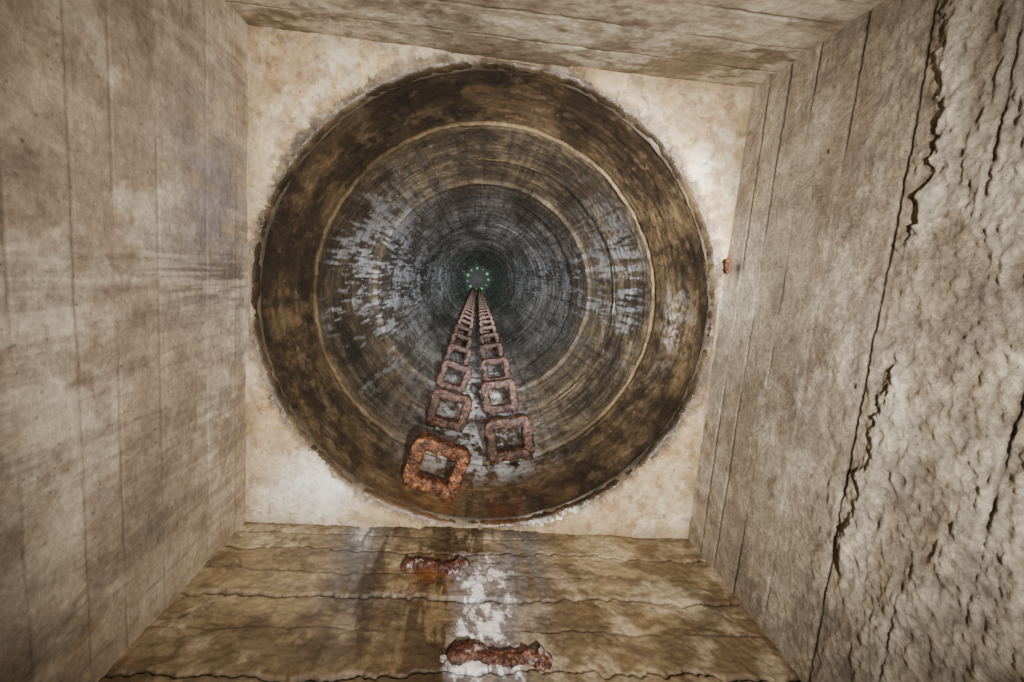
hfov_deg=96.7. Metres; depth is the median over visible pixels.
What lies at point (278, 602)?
wall
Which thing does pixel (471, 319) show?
iron
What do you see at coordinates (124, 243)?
wall
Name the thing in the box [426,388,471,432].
iron
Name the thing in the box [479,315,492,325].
iron
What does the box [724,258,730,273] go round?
rod
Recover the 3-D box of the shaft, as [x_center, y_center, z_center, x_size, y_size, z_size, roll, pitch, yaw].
[-0.811,-1.471,11.074,1.223,20.008,1.222,26,-85,-7]
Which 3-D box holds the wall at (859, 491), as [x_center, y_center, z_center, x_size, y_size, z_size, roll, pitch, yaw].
[0.639,0.115,0.161,0.022,2.188,1.239,4,-82,-5]
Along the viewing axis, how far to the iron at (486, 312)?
6.67 m
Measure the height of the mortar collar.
0.047 m
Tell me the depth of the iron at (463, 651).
0.83 m
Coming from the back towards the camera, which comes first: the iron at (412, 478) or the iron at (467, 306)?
the iron at (467, 306)
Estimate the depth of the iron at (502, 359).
2.88 m
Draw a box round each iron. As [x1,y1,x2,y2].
[400,556,469,574]
[402,432,470,499]
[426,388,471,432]
[435,359,471,392]
[444,343,471,364]
[447,638,552,672]
[448,332,471,355]
[451,324,471,344]
[457,318,473,334]
[459,314,473,327]
[460,310,473,324]
[463,307,473,319]
[464,305,473,315]
[479,308,489,318]
[479,311,490,319]
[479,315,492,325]
[479,319,493,333]
[479,325,496,341]
[480,332,500,352]
[480,342,503,364]
[481,356,509,380]
[481,378,518,416]
[484,413,534,464]
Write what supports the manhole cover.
attached to the shaft
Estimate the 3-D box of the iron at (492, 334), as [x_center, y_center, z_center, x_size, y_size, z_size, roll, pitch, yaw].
[-0.195,0.024,4.175,0.183,0.074,0.206,-12,-81,-3]
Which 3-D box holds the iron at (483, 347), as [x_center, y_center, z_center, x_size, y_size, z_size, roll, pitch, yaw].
[-0.151,0.114,3.543,0.184,0.064,0.205,-10,-81,-3]
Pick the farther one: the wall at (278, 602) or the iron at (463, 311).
the iron at (463, 311)
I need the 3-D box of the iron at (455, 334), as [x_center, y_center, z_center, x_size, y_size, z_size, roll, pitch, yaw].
[-0.445,0.037,3.862,0.184,0.067,0.206,19,-84,-7]
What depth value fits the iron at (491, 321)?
5.41 m
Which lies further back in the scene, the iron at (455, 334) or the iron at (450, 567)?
the iron at (455, 334)
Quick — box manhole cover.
[465,266,490,291]
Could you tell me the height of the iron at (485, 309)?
0.062 m
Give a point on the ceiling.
(295, 77)
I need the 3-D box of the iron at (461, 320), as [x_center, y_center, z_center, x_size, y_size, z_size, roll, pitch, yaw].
[-0.541,-0.140,5.127,0.184,0.072,0.206,20,-84,-7]
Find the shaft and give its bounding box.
[251,60,716,526]
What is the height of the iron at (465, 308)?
0.075 m
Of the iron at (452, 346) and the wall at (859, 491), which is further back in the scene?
the iron at (452, 346)
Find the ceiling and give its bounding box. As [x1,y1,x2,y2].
[245,25,752,538]
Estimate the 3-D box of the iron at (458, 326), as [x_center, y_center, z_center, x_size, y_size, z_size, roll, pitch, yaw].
[-0.501,-0.054,4.492,0.184,0.070,0.205,22,-84,-7]
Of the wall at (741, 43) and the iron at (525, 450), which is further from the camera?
the iron at (525, 450)
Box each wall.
[0,0,249,681]
[98,522,802,681]
[227,0,883,87]
[688,0,1023,681]
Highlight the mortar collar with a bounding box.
[247,53,724,528]
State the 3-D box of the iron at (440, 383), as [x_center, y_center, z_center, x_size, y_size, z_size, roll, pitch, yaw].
[-0.338,0.218,2.602,0.185,0.068,0.206,21,-84,-7]
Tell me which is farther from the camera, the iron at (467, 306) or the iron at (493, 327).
the iron at (467, 306)
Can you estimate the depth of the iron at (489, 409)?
2.25 m
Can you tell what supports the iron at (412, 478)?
attached to the shaft
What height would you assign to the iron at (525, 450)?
0.065 m

